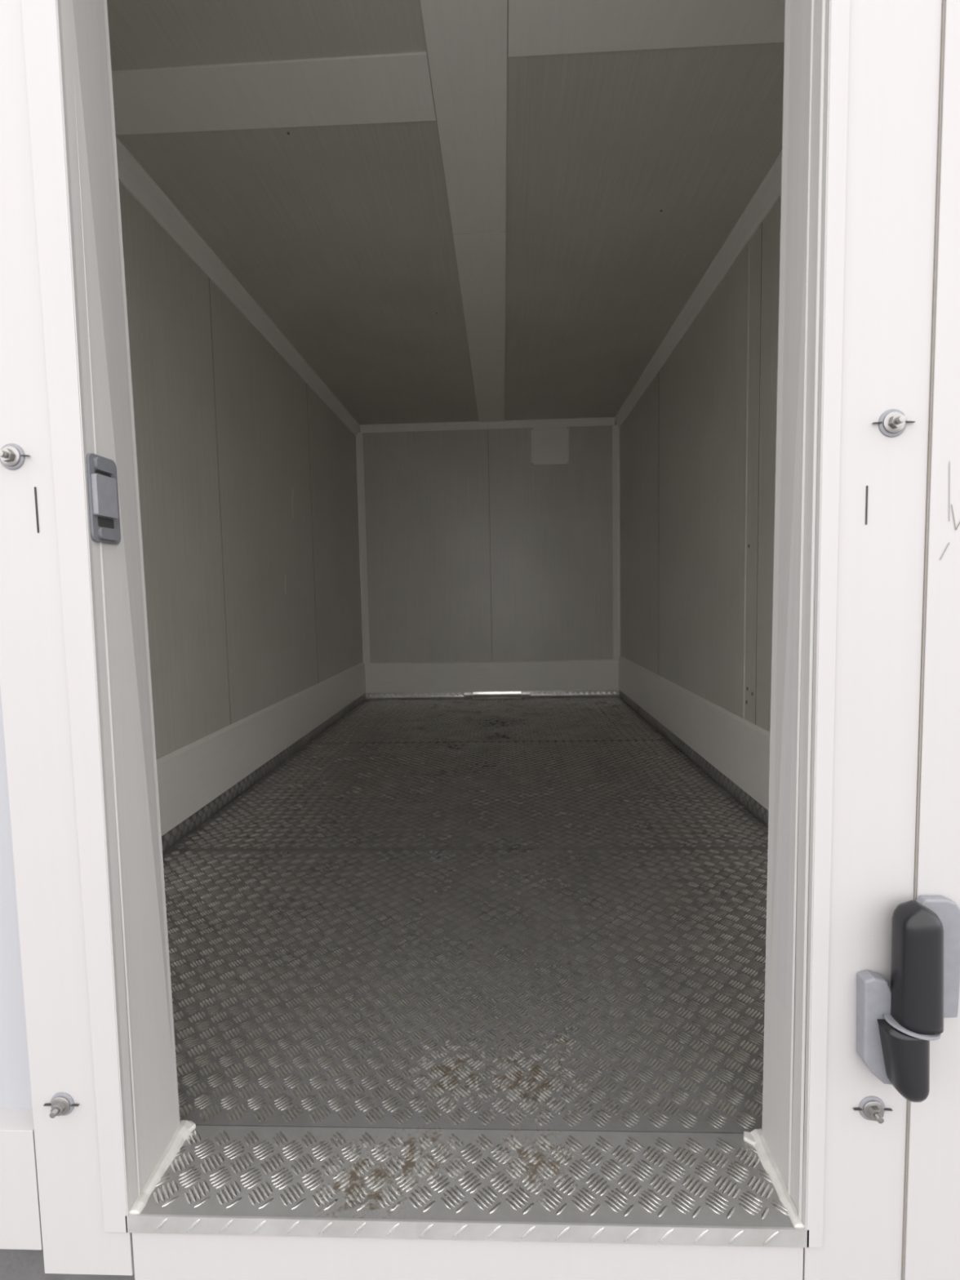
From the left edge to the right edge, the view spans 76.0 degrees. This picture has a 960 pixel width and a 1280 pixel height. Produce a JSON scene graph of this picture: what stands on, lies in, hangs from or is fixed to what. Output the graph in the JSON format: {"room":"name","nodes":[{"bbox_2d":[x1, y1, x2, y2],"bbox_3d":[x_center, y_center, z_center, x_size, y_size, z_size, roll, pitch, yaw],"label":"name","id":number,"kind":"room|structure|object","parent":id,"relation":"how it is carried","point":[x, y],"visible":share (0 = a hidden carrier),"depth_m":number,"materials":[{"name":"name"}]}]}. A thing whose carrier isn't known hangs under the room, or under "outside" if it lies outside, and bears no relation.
{"room":"cold storage room","nodes":[
{"label":"cold storage room","id":0,"kind":"room"},
{"bbox_2d":[118,180,363,759],"bbox_3d":[-1.079,-0.450,2.979,0.081,2.380,4.146,-1,4,2],"label":"wall","id":1,"kind":"structure","parent":0,"point":[247,477],"depth_m":2.55,"materials":[{"name":"white metal"}]},
{"bbox_2d":[115,136,359,435],"bbox_3d":[-1.044,-1.513,2.869,0.035,0.085,4.042,-1,4,2],"label":"trim","id":2,"kind":"structure","parent":1,"relation":"attached to","point":[131,175],"depth_m":2.42,"materials":[{"name":"white metal"}]},
{"bbox_2d":[156,655,769,853],"bbox_3d":[0.012,0.453,2.966,2.073,0.338,4.060,-1,4,2],"label":"baseboard","id":3,"kind":"structure","parent":1,"relation":"attached to","point":[192,775],"depth_m":2.78,"materials":[{"name":"plastic"}]},
{"bbox_2d":[106,0,784,425],"bbox_3d":[-0.028,-1.610,2.815,2.073,0.083,4.066,-1,4,2],"label":"ceiling","id":4,"kind":"structure","parent":0,"point":[628,173],"depth_m":2.13,"materials":[{"name":"white metal"}]},
{"bbox_2d":[111,51,435,134],"bbox_3d":[-0.604,-1.476,1.671,0.948,0.006,0.218,-1,4,2],"label":"ceiling beam","id":5,"kind":"structure","parent":4,"relation":"attached to","point":[397,87],"depth_m":1.66,"materials":[{"name":"white metal"}]},
{"bbox_2d":[420,0,507,422],"bbox_3d":[0.017,-1.568,2.811,0.200,0.008,4.056,-1,4,2],"label":"ceiling beam","id":6,"kind":"structure","parent":4,"relation":"attached to","point":[466,40],"depth_m":1.90,"materials":[{"name":"white metal"}]},
{"bbox_2d":[507,0,785,57],"bbox_3d":[0.497,-1.480,1.436,0.861,0.006,0.210,-1,4,2],"label":"ceiling beam","id":7,"kind":"structure","parent":4,"relation":"attached to","point":[535,27],"depth_m":1.48,"materials":[{"name":"white metal"}]},
{"bbox_2d":[162,697,768,1133],"bbox_3d":[0.018,0.668,3.018,2.233,0.102,4.146,-1,4,2],"label":"floor","id":8,"kind":"structure","parent":0,"point":[415,1122],"depth_m":1.52,"materials":[{"name":"metal"}]},
{"bbox_2d":[124,1125,808,1279],"bbox_3d":[-0.021,0.920,0.900,0.912,0.302,0.146,-1,4,2],"label":"threshold","id":9,"kind":"object","parent":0,"point":[234,1202],"depth_m":0.84,"materials":[{"name":"silver metal"}]},
{"bbox_2d":[0,0,942,1279],"bbox_3d":[0.028,-0.251,0.807,2.600,2.650,0.127,-1,4,2],"label":"wall","id":10,"kind":"structure","parent":0,"point":[51,1191],"depth_m":0.77,"materials":[{"name":"white metal"}]},
{"bbox_2d":[0,443,30,470],"bbox_3d":[-0.586,-0.229,0.760,0.048,0.033,0.019,-1,4,2],"label":"bolt","id":11,"kind":"object","parent":10,"relation":"attached to","point":[12,455],"visible":1,"depth_m":0.77,"materials":[{"name":"grey metal"}]},
{"bbox_2d":[43,1092,79,1118],"bbox_3d":[-0.565,0.628,0.821,0.048,0.033,0.019,-1,4,2],"label":"bolt","id":12,"kind":"object","parent":10,"relation":"attached to","point":[62,1104],"visible":1,"depth_m":0.83,"materials":[{"name":"grey metal"}]},
{"bbox_2d":[21,0,849,1248],"bbox_3d":[-0.051,-0.238,0.812,0.961,2.074,0.132,-1,4,2],"label":"door frame","id":13,"kind":"structure","parent":10,"relation":"in","point":[67,46],"depth_m":0.80,"materials":[{"name":"white metal"}]},
{"bbox_2d":[85,453,120,544],"bbox_3d":[-0.489,-0.182,0.799,0.017,0.111,0.056,-1,4,2],"label":"strike plate","id":14,"kind":"object","parent":13,"relation":"attached to","point":[101,472],"visible":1,"depth_m":0.79,"materials":[{"name":"grey metal"}]},
{"bbox_2d":[128,1120,804,1227],"bbox_3d":[-0.024,0.764,0.893,0.924,0.014,0.145,-1,4,2],"label":"trim","id":15,"kind":"structure","parent":10,"relation":"attached to","point":[755,1138],"depth_m":0.89,"materials":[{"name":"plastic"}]},
{"bbox_2d":[853,1096,893,1123],"bbox_3d":[0.502,0.601,0.778,0.048,0.033,0.019,-1,4,2],"label":"bolt","id":16,"kind":"object","parent":10,"relation":"attached to","point":[870,1108],"visible":1,"depth_m":0.78,"materials":[{"name":"grey metal"}]},
{"bbox_2d":[871,408,915,437],"bbox_3d":[0.487,-0.256,0.717,0.048,0.033,0.019,-1,4,2],"label":"bolt","id":17,"kind":"object","parent":10,"relation":"attached to","point":[892,423],"visible":1,"depth_m":0.72,"materials":[{"name":"grey metal"}]},
{"bbox_2d":[856,895,959,1102],"bbox_3d":[0.533,0.437,0.747,0.118,0.242,0.056,-1,4,2],"label":"door hinge","id":18,"kind":"object","parent":10,"relation":"attached to","point":[896,1023],"depth_m":0.74,"materials":[{"name":"black plastic"}]},
{"bbox_2d":[901,0,959,1279],"bbox_3d":[0.941,-0.119,0.739,0.815,2.360,0.050,-1,4,2],"label":"door","id":19,"kind":"structure","parent":10,"relation":"in","point":[931,1242],"depth_m":0.74,"materials":[{"name":"white metal"}]},
{"bbox_2d":[358,419,616,693],"bbox_3d":[0.073,-0.614,4.962,2.073,2.380,0.082,-1,4,2],"label":"wall","id":20,"kind":"structure","parent":0,"point":[477,551],"depth_m":4.91,"materials":[{"name":"white metal"}]},
{"bbox_2d":[355,431,370,663],"bbox_3d":[-0.941,-0.725,4.939,0.052,1.844,0.030,-1,4,2],"label":"trim","id":21,"kind":"structure","parent":20,"relation":"attached to","point":[359,437],"depth_m":4.93,"materials":[{"name":"white metal"}]},
{"bbox_2d":[360,417,614,432],"bbox_3d":[0.050,-1.690,4.831,2.001,0.055,0.030,-1,4,2],"label":"trim","id":22,"kind":"structure","parent":20,"relation":"attached to","point":[602,421],"depth_m":4.82,"materials":[{"name":"white metal"}]},
{"bbox_2d":[364,659,618,693],"bbox_3d":[0.089,0.295,4.982,2.049,0.246,0.012,-1,4,2],"label":"baseboard","id":23,"kind":"structure","parent":20,"relation":"attached to","point":[569,674],"depth_m":4.97,"materials":[{"name":"plastic"}]},
{"bbox_2d":[530,426,568,465],"bbox_3d":[0.550,-1.526,4.831,0.295,0.287,0.014,-1,4,2],"label":"panel","id":24,"kind":"object","parent":20,"relation":"in","point":[549,445],"visible":1,"depth_m":4.82,"materials":[{"name":"plastic"}]},
{"bbox_2d":[612,424,620,660],"bbox_3d":[1.078,-0.759,4.859,0.052,1.844,0.030,-1,4,2],"label":"trim","id":25,"kind":"structure","parent":20,"relation":"attached to","point":[615,429],"depth_m":4.85,"materials":[{"name":"white metal"}]},
{"bbox_2d":[619,195,781,731],"bbox_3d":[1.070,-0.486,2.894,0.083,2.380,4.146,-1,4,2],"label":"wall","id":26,"kind":"structure","parent":0,"point":[698,447],"depth_m":2.70,"materials":[{"name":"white metal"}]},
{"bbox_2d":[614,150,782,427],"bbox_3d":[0.992,-1.547,2.789,0.035,0.085,4.042,-1,4,2],"label":"trim","id":27,"kind":"structure","parent":26,"relation":"attached to","point":[769,191],"depth_m":2.56,"materials":[{"name":"white metal"}]},
{"label":"outside","id":28,"kind":"structure","parent":0,"visible":0},
{"bbox_2d":[0,1248,134,1279],"bbox_3d":[-0.024,1.268,-1.150,16.000,0.100,16.000,-1,4,2],"label":"ground","id":29,"kind":"structure","parent":28,"point":[15,1264],"depth_m":1.05,"materials":[{"name":"concrete"}]}
]}

